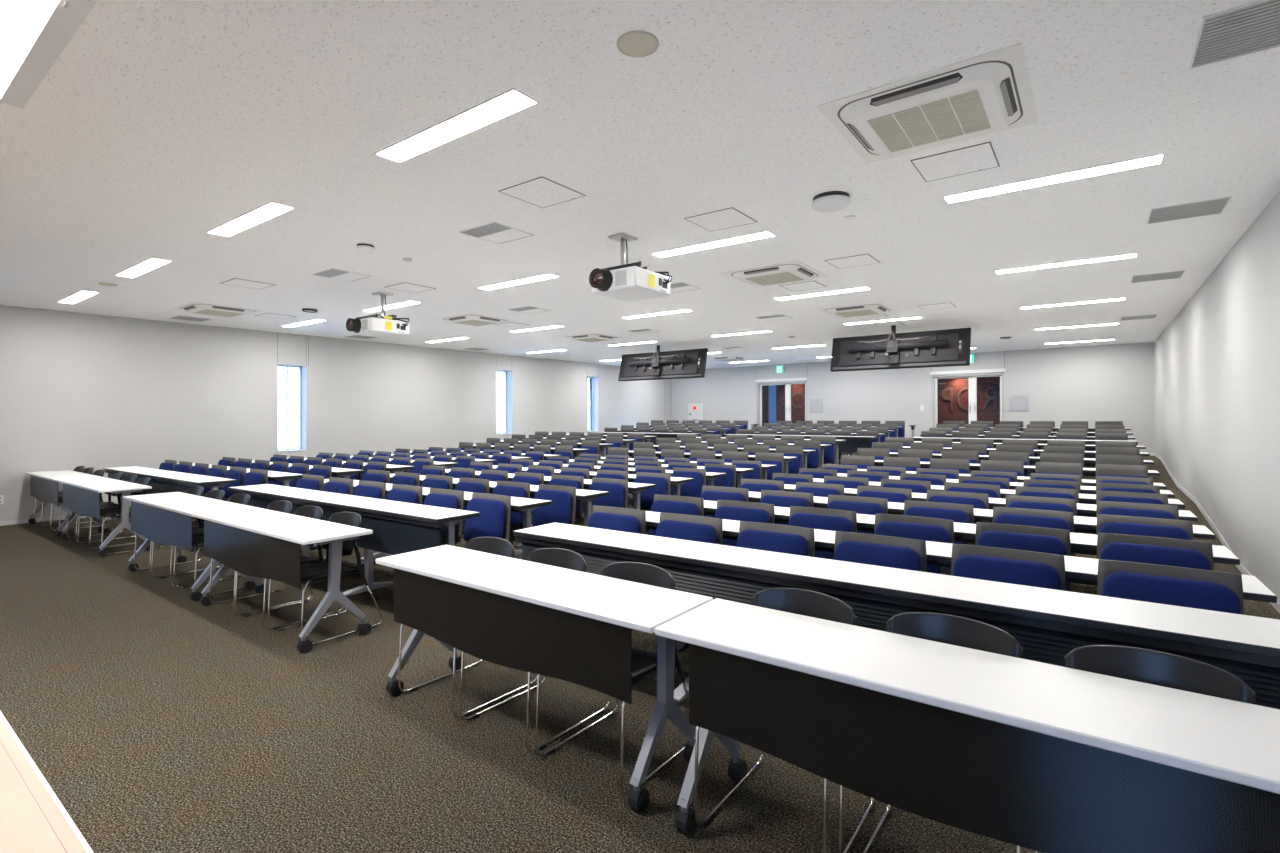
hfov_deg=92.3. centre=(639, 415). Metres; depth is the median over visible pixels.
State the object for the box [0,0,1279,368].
ceiling
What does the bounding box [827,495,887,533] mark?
seat
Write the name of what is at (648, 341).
recessed light
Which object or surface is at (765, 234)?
recessed light
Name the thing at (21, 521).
baseboard
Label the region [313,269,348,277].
grille
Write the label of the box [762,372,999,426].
wall
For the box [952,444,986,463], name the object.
seat
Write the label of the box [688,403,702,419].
fire alarm box
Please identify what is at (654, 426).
seat
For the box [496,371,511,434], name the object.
window
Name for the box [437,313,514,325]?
air conditioner
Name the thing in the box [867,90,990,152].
grille
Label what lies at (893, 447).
seat
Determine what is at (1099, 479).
seat
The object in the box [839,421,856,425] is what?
seat
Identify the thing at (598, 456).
seat
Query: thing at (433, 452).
seat
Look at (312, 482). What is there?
seat
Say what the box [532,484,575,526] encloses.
seat
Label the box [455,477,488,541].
seat
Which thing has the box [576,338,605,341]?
grille
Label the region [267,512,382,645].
chair
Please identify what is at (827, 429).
seat
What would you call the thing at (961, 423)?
seat
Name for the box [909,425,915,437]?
stand
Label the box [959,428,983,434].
seat
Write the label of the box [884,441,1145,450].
desk
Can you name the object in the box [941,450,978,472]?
seat
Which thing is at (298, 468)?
seat
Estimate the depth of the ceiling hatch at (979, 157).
3.76 m
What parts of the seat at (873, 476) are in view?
seat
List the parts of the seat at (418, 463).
backrest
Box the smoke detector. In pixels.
[403,258,411,261]
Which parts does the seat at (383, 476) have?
seat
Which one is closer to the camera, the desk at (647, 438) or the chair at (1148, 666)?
the chair at (1148, 666)
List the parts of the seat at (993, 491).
seat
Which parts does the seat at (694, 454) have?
seat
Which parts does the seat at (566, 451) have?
seat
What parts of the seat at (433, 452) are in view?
seat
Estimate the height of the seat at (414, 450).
0.768 m
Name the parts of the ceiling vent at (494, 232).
panel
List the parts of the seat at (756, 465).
backrest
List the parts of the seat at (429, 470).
backrest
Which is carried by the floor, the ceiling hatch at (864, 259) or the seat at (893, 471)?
the seat at (893, 471)
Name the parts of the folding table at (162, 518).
hanging panel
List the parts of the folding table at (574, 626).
hanging panel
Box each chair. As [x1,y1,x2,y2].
[34,466,89,525]
[41,467,105,529]
[51,469,116,534]
[66,473,134,542]
[78,475,144,547]
[89,477,164,554]
[134,486,219,577]
[151,490,239,586]
[173,494,268,594]
[209,501,311,614]
[234,506,343,629]
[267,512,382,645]
[398,537,537,717]
[459,548,610,750]
[535,562,695,795]
[694,588,874,852]
[839,612,1038,852]
[1064,645,1255,704]
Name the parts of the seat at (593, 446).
seat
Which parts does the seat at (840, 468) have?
seat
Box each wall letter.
[791,392,804,408]
[941,386,952,410]
[956,386,977,410]
[981,385,996,410]
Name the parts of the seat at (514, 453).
seat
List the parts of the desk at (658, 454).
under rail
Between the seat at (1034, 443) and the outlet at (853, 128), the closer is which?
the outlet at (853, 128)
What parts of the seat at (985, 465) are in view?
seat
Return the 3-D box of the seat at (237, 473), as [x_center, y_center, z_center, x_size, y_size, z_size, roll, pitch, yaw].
[-4.929,1.011,7.440,0.444,0.768,0.240,0,0,36]
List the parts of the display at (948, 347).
socket panel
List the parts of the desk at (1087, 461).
under rail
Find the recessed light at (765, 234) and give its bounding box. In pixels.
[652,231,775,257]
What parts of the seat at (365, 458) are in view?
seat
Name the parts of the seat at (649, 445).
backrest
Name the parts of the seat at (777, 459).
seat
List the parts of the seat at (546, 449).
backrest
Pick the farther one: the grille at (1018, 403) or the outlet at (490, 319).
the grille at (1018, 403)
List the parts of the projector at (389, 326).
ceiling plate, connector panel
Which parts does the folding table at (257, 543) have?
hanging panel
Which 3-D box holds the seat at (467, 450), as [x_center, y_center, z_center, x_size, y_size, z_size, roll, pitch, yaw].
[-3.219,1.006,11.624,0.444,0.768,0.240,0,0,36]
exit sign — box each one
[776,364,783,372]
[970,353,973,362]
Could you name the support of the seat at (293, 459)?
on the floor
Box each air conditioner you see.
[173,302,262,317]
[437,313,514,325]
[563,333,621,341]
[708,356,749,360]
[721,261,827,286]
[816,43,1037,163]
[818,302,895,317]
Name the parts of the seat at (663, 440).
backrest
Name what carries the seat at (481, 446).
on the floor
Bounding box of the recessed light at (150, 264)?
[115,258,171,277]
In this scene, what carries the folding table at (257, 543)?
on the floor
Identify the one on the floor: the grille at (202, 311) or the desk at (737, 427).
the desk at (737, 427)
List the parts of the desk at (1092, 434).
under rail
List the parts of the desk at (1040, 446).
under rail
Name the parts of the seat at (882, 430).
backrest, seat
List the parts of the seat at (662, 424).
backrest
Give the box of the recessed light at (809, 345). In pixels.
[772,345,823,348]
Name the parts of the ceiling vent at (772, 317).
panel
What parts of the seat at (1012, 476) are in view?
seat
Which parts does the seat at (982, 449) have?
backrest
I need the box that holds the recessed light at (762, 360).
[730,360,768,362]
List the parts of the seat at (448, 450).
backrest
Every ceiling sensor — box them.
[356,243,374,251]
[812,191,850,211]
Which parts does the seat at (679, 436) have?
backrest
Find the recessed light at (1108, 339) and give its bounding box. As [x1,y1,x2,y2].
[1045,339,1114,343]
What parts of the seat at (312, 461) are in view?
seat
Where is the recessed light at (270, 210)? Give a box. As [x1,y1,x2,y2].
[207,202,294,236]
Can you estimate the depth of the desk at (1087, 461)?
7.79 m
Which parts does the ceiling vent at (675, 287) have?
panel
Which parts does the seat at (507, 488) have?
seat, leg, backrest, hinge frame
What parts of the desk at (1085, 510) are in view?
under rail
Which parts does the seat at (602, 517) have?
seat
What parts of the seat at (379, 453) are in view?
seat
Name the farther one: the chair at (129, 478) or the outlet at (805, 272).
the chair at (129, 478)
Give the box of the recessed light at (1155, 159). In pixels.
[943,153,1164,203]
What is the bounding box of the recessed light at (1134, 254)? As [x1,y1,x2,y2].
[994,253,1137,273]
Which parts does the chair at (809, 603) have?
frame, backrest, frame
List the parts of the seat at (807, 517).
backrest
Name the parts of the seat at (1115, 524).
seat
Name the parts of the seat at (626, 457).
seat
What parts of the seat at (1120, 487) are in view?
seat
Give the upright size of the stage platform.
0.196 m
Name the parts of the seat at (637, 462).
seat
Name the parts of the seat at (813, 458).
seat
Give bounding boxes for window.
[278,365,304,451]
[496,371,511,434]
[587,377,592,431]
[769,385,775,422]
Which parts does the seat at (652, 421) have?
backrest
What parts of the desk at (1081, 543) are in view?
under rail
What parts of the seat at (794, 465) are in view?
seat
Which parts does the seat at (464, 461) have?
backrest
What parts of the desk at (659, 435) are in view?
modesty panel, rail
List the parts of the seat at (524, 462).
seat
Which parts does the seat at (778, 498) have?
backrest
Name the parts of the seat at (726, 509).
backrest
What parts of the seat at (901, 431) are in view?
seat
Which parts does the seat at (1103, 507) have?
seat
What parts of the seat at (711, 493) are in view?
backrest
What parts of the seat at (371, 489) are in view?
leg, seat, backrest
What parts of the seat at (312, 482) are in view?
seat, leg, backrest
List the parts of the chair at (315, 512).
frame, frame, backrest, seat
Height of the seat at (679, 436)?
0.768 m
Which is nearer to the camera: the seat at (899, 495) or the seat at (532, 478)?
the seat at (899, 495)
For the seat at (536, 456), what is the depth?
10.60 m
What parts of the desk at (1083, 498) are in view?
under rail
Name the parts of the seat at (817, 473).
seat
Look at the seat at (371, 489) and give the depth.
5.70 m
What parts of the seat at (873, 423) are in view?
backrest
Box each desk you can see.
[102,466,236,547]
[192,463,301,486]
[228,484,479,595]
[252,460,363,478]
[287,458,414,471]
[314,479,551,560]
[333,455,458,468]
[373,453,496,462]
[389,473,608,554]
[410,451,531,459]
[443,450,561,459]
[445,469,655,509]
[473,445,589,456]
[493,465,693,526]
[500,440,613,456]
[513,522,1279,708]
[525,437,636,447]
[534,462,725,516]
[549,434,656,441]
[569,459,753,487]
[601,457,776,479]
[603,432,700,447]
[617,430,716,433]
[628,451,797,472]
[634,428,730,433]
[646,511,1276,602]
[650,425,743,433]
[653,445,815,467]
[676,441,831,468]
[696,437,845,464]
[704,500,1239,564]
[723,434,875,468]
[749,491,1215,539]
[755,432,885,463]
[784,484,1197,521]
[790,429,894,460]
[802,426,903,454]
[813,478,1184,507]
[837,473,1174,497]
[840,460,1159,476]
[856,452,1154,465]
[857,469,1166,488]
[871,446,1149,456]
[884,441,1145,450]
[913,437,1137,458]
[920,435,1134,439]
[935,427,1130,431]
[984,431,1132,436]
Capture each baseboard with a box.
[0,502,130,525]
[1154,453,1279,612]
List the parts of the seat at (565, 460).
seat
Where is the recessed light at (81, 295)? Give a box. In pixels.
[58,290,97,303]
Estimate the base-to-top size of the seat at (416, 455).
0.768 m
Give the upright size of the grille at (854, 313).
0.004 m
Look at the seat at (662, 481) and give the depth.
6.48 m
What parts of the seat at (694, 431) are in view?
backrest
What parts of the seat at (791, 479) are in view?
seat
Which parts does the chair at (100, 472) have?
frame, frame, backrest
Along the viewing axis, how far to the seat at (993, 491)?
5.43 m
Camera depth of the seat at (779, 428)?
14.71 m
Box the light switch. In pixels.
[920,405,924,410]
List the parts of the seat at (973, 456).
backrest, seat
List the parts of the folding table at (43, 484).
hanging panel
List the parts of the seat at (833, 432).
backrest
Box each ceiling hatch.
[220,278,274,288]
[255,313,296,318]
[385,282,435,292]
[494,322,528,327]
[498,177,585,207]
[684,207,756,231]
[779,281,826,290]
[825,254,880,268]
[857,314,888,318]
[873,321,904,326]
[911,142,999,181]
[918,302,955,309]
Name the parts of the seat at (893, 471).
seat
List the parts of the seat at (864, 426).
backrest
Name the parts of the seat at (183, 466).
seat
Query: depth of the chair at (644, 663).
2.73 m
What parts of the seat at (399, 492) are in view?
seat, backrest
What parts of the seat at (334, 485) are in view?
seat, backrest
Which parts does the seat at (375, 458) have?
seat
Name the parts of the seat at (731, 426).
seat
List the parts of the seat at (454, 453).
backrest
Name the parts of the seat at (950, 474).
seat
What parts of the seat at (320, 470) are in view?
seat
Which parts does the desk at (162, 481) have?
rail, modesty panel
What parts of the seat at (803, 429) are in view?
backrest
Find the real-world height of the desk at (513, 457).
0.695 m
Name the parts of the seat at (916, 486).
seat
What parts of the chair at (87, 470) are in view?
frame, frame, backrest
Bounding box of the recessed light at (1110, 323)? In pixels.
[1035,323,1118,329]
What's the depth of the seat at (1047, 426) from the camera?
12.29 m
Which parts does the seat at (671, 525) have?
leg, seat, backrest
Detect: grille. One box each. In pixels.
[194,309,241,316]
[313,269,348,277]
[454,320,495,325]
[460,223,509,237]
[510,307,537,311]
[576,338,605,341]
[630,329,650,331]
[670,283,688,288]
[718,359,735,360]
[745,272,803,285]
[756,315,783,318]
[836,310,877,316]
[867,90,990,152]
[1014,399,1023,407]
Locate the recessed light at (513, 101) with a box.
[374,88,539,162]
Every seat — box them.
[159,460,176,470]
[173,461,192,472]
[189,463,208,522]
[204,465,226,499]
[218,457,235,500]
[221,467,246,500]
[233,458,251,468]
[243,469,267,485]
[250,460,269,469]
[267,461,288,485]
[270,454,286,461]
[286,456,303,463]
[287,463,308,487]
[296,474,323,551]
[303,457,322,465]
[308,465,331,478]
[316,452,332,459]
[322,458,341,477]
[323,477,353,559]
[333,453,349,460]
[340,460,363,479]
[351,454,368,462]
[352,480,385,567]
[357,450,372,456]
[362,461,385,479]
[362,469,389,499]
[370,456,388,463]
[374,451,390,457]
[386,484,422,576]
[390,457,410,473]
[390,472,419,485]
[392,452,409,458]
[393,448,409,453]
[410,453,430,471]
[410,458,433,473]
[411,449,427,454]
[419,465,444,486]
[421,474,452,504]
[424,488,463,544]
[428,447,442,451]
[430,450,446,455]
[432,454,451,468]
[445,448,460,452]
[447,467,474,533]
[449,451,466,466]
[453,456,474,467]
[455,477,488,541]
[458,442,472,449]
[463,448,479,453]
[463,493,510,540]
[468,462,492,470]
[470,452,488,458]
[475,443,490,450]
[478,470,507,493]
[483,449,499,454]
[486,438,500,444]
[491,453,511,464]
[492,481,529,544]
[493,443,509,451]
[496,463,521,473]
[503,438,517,445]
[503,450,521,456]
[510,459,533,466]
[511,472,543,546]
[512,434,525,440]
[513,444,529,452]
[521,439,536,446]
[524,451,543,461]
[526,465,554,475]
[529,435,542,441]
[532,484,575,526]
[533,445,550,459]
[535,431,548,437]
[537,460,562,469]
[540,439,556,454]
[546,435,561,441]
[547,456,568,463]
[548,475,583,519]
[552,432,565,437]
[553,445,572,458]
[559,467,589,524]
[560,440,576,459]
[565,436,580,448]
[567,462,593,521]
[569,432,583,442]
[574,457,597,510]
[579,453,600,460]
[580,440,598,453]
[585,436,601,453]
[588,432,602,450]
[588,505,645,533]
[589,478,627,507]
[595,470,627,479]
[599,463,627,470]
[603,459,627,464]
[604,428,616,431]
[604,436,622,454]
[605,455,628,460]
[607,433,622,436]
[607,447,628,454]
[620,428,633,432]
[621,425,633,427]
[626,433,643,450]
[632,442,652,456]
[632,448,655,457]
[632,465,665,530]
[632,472,670,534]
[633,456,657,462]
[633,460,661,467]
[637,425,649,427]
[637,428,650,432]
[649,494,703,535]
[650,420,662,427]
[651,423,664,427]
[653,425,666,430]
[654,428,668,432]
[655,437,675,451]
[656,513,722,651]
[657,442,679,459]
[660,449,684,459]
[663,457,689,463]
[666,420,678,424]
[667,462,696,487]
[668,423,681,427]
[670,426,684,430]
[670,467,705,497]
[673,428,687,432]
[676,434,695,440]
[680,438,700,445]
[682,420,694,424]
[685,423,698,427]
[685,443,707,452]
[688,426,702,430]
[690,450,714,460]
[691,429,706,436]
[697,459,724,465]
[699,420,711,424]
[700,486,748,517]
[701,434,720,441]
[702,423,716,427]
[704,463,735,487]
[706,426,721,436]
[706,439,728,446]
[713,444,737,453]
[715,500,774,546]
[716,420,729,424]
[720,423,735,436]
[721,451,747,462]
[726,435,746,441]
[732,460,761,487]
[733,421,747,433]
[734,439,756,447]
[737,429,754,434]
[737,521,814,556]
[740,479,783,491]
[743,445,768,454]
[751,426,767,431]
[752,435,774,442]
[755,452,783,479]
[759,429,776,434]
[760,490,813,524]
[763,440,787,448]
[764,423,779,428]
[772,426,789,431]
[772,473,812,484]
[776,421,791,425]
[776,446,802,473]
[781,435,804,443]
[782,430,800,434]
[785,423,801,428]
[788,506,856,559]
[794,427,812,432]
[794,440,820,468]
[795,482,843,496]
[796,421,812,425]
[799,468,836,478]
[805,430,824,435]
[806,423,823,428]
[810,436,835,461]
[817,421,833,425]
[817,427,836,432]
[821,464,856,473]
[824,476,868,488]
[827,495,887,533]
[828,423,846,455]
[830,430,850,464]
[834,531,925,571]
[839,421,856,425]
[840,455,874,468]
[842,427,861,455]
[847,470,888,481]
[852,424,871,429]
[857,430,878,446]
[857,448,889,459]
[857,486,911,502]
[861,421,879,426]
[867,427,887,441]
[867,466,905,475]
[872,442,902,452]
[874,513,953,573]
[876,424,896,436]
[881,479,930,492]
[883,457,919,471]
[885,421,904,436]
[885,437,913,446]
[898,449,932,461]
[900,473,945,485]
[904,500,973,544]
[910,443,942,453]
[916,468,958,478]
[921,431,945,437]
[921,438,952,447]
[926,490,988,523]
[929,428,952,434]
[930,458,969,473]
[936,424,958,430]
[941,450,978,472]
[943,421,964,426]
[944,482,999,497]
[951,544,1064,590]
[952,431,977,437]
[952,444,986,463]
[958,476,1009,489]
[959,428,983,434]
[960,438,993,454]
[965,424,988,430]
[970,471,1016,481]
[971,421,992,426]
[975,522,1070,591]
[980,460,1023,476]
[985,432,1011,438]
[989,451,1028,476]
[990,428,1015,434]
[993,507,1073,555]
[995,424,1019,431]
[996,445,1033,465]
[999,421,1022,431]
[1002,439,1037,456]
[1005,495,1076,556]
[1015,486,1078,532]
[1019,432,1048,438]
[1023,428,1050,435]
[1023,479,1080,493]
[1027,424,1052,431]
[1030,421,1054,427]
[1030,473,1081,485]
[1035,462,1082,478]
[1040,453,1083,478]
[1044,446,1084,467]
[1047,440,1084,449]
[1056,433,1086,439]
[1058,429,1086,432]
[1060,424,1087,431]
[1062,421,1087,424]
[1095,421,1122,424]
[1095,425,1124,428]
[1095,429,1125,432]
[1095,433,1127,440]
[1095,441,1136,449]
[1095,447,1139,458]
[1095,454,1143,467]
[1096,464,1147,477]
[1096,476,1152,484]
[1096,482,1159,493]
[1096,491,1167,504]
[1096,501,1178,534]
[1096,514,1192,539]
[1097,533,1212,570]
[1097,559,1243,614]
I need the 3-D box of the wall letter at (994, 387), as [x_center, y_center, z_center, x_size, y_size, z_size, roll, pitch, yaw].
[9.603,-0.501,16.945,0.387,0.696,0.026,0,0,36]
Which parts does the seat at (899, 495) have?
seat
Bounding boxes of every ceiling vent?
[169,315,211,321]
[311,268,371,281]
[345,335,377,338]
[459,222,533,243]
[466,348,489,350]
[507,306,550,313]
[629,329,660,333]
[670,282,701,292]
[724,347,747,349]
[755,314,791,320]
[1120,314,1157,320]
[1131,270,1184,282]
[1147,196,1231,223]
[1189,0,1279,68]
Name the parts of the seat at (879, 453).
seat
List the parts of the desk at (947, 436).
under rail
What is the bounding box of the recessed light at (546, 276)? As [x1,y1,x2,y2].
[478,274,559,289]
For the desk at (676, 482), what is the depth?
6.75 m
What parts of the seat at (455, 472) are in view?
seat, backrest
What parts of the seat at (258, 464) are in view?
seat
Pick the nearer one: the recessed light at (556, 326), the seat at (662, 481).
the seat at (662, 481)
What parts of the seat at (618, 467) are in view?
seat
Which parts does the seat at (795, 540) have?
seat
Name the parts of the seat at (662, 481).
seat, backrest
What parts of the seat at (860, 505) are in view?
backrest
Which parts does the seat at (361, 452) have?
seat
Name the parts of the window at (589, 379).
pane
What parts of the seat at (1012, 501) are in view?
seat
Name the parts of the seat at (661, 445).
backrest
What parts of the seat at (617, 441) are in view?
seat, backrest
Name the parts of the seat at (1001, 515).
seat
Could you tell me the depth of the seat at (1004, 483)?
6.02 m
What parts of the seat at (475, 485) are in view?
seat, backrest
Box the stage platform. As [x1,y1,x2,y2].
[0,711,93,852]
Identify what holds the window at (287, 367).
in the wall at (98, 392)
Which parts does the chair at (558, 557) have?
frame, backrest, frame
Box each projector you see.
[346,292,408,337]
[589,233,671,301]
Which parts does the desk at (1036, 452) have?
under rail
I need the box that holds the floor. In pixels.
[0,445,1279,852]
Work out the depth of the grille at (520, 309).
8.88 m
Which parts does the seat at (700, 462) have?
seat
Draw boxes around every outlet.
[183,306,195,310]
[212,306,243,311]
[449,317,465,320]
[480,317,499,321]
[744,267,779,274]
[797,268,813,276]
[836,306,863,310]
[846,123,873,150]
[870,72,962,105]
[1000,77,1017,115]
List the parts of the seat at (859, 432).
seat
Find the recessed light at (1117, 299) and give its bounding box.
[1020,298,1125,308]
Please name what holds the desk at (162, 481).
on the floor
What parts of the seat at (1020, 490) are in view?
seat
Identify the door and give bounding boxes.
[755,377,807,425]
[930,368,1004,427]
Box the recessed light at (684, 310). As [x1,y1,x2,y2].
[621,309,691,318]
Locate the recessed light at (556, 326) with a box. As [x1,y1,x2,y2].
[510,325,563,331]
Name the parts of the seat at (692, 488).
backrest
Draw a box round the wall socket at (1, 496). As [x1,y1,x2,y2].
[0,495,3,504]
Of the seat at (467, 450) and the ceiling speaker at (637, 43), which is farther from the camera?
the seat at (467, 450)
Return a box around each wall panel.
[809,399,822,411]
[1009,395,1027,410]
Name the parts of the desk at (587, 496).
under rail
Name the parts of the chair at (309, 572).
frame, seat, backrest, frame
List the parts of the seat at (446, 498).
seat, hinge frame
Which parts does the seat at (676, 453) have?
seat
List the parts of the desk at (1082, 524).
under rail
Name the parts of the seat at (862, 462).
seat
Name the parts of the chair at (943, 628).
frame, backrest, frame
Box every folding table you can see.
[25,470,101,536]
[57,477,151,556]
[123,492,255,601]
[194,507,372,652]
[376,545,712,812]
[655,598,1279,852]
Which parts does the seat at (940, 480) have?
seat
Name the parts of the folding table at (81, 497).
hanging panel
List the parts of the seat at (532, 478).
seat, backrest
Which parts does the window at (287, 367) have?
sill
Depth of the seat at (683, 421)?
17.93 m
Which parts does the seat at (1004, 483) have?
seat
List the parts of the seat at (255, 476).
seat, backrest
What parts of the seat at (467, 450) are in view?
backrest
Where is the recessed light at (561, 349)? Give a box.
[528,349,563,352]
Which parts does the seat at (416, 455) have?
backrest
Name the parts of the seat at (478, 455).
seat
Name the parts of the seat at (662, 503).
backrest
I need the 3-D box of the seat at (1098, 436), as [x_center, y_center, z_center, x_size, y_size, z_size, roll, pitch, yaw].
[7.990,0.675,10.418,0.444,0.768,0.240,0,0,36]
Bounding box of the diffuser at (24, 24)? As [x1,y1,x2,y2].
[0,0,58,97]
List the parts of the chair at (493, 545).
frame, backrest, frame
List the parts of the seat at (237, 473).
seat, backrest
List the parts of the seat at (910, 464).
seat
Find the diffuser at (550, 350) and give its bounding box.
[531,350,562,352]
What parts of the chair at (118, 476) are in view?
frame, frame, seat, backrest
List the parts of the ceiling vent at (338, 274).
panel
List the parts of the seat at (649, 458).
seat, backrest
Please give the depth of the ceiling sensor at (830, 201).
4.29 m
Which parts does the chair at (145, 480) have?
seat, frame, frame, backrest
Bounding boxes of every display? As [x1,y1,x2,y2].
[618,345,707,380]
[830,325,970,371]
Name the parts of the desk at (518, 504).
under rail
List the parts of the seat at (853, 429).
backrest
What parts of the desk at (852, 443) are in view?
rail, modesty panel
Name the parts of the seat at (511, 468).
seat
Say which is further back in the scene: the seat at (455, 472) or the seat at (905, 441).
the seat at (905, 441)
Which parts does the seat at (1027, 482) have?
seat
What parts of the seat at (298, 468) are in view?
backrest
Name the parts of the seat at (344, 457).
seat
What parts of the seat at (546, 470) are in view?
seat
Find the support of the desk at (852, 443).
on the floor
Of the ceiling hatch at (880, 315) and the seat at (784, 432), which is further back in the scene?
the seat at (784, 432)
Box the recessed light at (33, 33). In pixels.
[0,0,95,108]
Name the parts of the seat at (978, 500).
backrest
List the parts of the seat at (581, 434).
backrest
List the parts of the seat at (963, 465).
seat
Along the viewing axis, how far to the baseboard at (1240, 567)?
6.86 m
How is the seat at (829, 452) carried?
on the floor
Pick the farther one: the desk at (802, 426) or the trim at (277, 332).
the desk at (802, 426)
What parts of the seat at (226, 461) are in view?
seat, backrest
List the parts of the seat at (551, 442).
backrest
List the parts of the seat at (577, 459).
seat, backrest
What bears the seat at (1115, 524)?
on the floor
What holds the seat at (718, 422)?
on the floor
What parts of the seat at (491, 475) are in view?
backrest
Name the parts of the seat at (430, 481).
backrest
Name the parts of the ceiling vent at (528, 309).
panel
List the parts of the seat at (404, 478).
seat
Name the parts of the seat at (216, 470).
seat, backrest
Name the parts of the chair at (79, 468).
frame, backrest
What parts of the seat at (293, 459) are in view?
seat, backrest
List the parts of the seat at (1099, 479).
seat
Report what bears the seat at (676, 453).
on the floor
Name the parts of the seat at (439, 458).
seat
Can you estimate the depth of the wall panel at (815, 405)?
17.92 m
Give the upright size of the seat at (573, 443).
0.768 m
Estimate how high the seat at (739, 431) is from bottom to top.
0.768 m
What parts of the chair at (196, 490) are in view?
frame, frame, backrest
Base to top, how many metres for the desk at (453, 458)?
0.695 m
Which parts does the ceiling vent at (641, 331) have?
panel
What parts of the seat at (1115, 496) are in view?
seat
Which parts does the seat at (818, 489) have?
seat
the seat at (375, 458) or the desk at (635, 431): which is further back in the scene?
the desk at (635, 431)
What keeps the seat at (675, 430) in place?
on the floor
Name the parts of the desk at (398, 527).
rail, modesty panel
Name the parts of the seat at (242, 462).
seat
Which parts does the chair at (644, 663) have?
frame, backrest, seat, frame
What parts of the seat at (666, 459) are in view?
seat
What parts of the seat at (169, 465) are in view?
seat, backrest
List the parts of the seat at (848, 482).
seat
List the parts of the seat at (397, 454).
seat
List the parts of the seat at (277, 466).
backrest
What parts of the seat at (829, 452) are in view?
seat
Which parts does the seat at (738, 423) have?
backrest, seat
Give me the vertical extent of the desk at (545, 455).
0.695 m
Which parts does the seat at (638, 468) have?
seat, backrest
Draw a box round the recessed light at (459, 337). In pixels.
[427,337,466,342]
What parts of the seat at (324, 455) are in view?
seat, backrest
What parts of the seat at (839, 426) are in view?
backrest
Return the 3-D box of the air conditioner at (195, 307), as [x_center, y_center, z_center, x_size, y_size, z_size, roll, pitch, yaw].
[-6.076,-1.505,8.862,0.880,0.054,0.865,0,0,36]
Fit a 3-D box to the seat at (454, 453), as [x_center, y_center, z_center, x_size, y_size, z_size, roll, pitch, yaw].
[-3.203,1.006,10.711,0.444,0.768,0.240,0,0,36]
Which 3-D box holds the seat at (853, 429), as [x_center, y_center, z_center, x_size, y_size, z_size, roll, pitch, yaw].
[4.693,0.629,13.681,0.444,0.768,0.240,0,0,36]
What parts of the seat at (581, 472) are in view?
seat, backrest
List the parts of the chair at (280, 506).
frame, frame, backrest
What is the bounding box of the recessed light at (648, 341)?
[608,341,654,345]
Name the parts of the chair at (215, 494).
frame, seat, frame, backrest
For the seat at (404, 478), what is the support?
on the floor
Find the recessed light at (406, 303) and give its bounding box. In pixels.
[362,301,420,311]
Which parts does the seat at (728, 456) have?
seat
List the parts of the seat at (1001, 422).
backrest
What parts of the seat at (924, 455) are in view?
backrest, seat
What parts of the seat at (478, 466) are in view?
seat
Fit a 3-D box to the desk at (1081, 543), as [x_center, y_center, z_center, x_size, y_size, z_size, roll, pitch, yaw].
[1.584,1.028,4.034,3.352,0.695,0.440,0,0,36]
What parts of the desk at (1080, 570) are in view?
under rail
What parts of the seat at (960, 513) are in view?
backrest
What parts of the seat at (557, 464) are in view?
seat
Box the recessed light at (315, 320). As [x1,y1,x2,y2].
[283,319,325,326]
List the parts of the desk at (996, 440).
rail, modesty panel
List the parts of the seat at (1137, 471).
seat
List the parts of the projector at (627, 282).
len glass, ceiling plate, connector panel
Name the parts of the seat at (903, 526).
backrest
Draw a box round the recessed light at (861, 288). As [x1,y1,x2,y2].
[774,287,869,299]
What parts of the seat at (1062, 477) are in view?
seat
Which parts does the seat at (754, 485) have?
seat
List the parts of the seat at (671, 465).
backrest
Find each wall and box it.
[0,305,671,520]
[672,342,1154,452]
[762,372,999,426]
[1154,191,1279,602]
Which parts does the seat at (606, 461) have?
seat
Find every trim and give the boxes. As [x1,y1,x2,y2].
[277,332,277,363]
[308,335,308,365]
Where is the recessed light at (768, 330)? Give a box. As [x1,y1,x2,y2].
[713,330,772,336]
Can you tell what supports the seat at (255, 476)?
on the floor
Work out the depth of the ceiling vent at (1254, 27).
2.49 m
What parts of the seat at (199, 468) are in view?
seat, backrest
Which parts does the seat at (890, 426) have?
seat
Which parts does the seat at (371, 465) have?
backrest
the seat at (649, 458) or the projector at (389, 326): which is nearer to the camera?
the projector at (389, 326)
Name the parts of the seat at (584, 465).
seat, backrest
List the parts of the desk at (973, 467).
under rail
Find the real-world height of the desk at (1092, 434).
0.695 m
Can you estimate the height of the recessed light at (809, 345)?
0.004 m
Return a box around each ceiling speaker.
[98,282,117,285]
[617,30,658,56]
[844,215,855,219]
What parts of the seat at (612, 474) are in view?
seat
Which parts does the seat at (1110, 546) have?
seat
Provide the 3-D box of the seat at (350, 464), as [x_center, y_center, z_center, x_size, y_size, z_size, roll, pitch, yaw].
[-4.058,1.008,8.619,0.444,0.768,0.240,0,0,36]
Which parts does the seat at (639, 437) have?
seat, backrest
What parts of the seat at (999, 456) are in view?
backrest, seat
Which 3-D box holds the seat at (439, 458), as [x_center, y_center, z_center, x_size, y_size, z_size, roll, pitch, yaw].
[-3.187,1.006,9.798,0.444,0.768,0.240,0,0,36]
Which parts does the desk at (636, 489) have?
under rail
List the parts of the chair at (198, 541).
seat, frame, frame, backrest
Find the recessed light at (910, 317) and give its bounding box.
[844,317,921,324]
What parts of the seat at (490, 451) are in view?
backrest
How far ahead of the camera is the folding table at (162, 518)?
5.37 m
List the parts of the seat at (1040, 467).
seat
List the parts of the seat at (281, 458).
seat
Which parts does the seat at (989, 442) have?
backrest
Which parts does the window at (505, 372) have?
frame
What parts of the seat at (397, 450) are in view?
backrest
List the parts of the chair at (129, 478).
frame, seat, frame, backrest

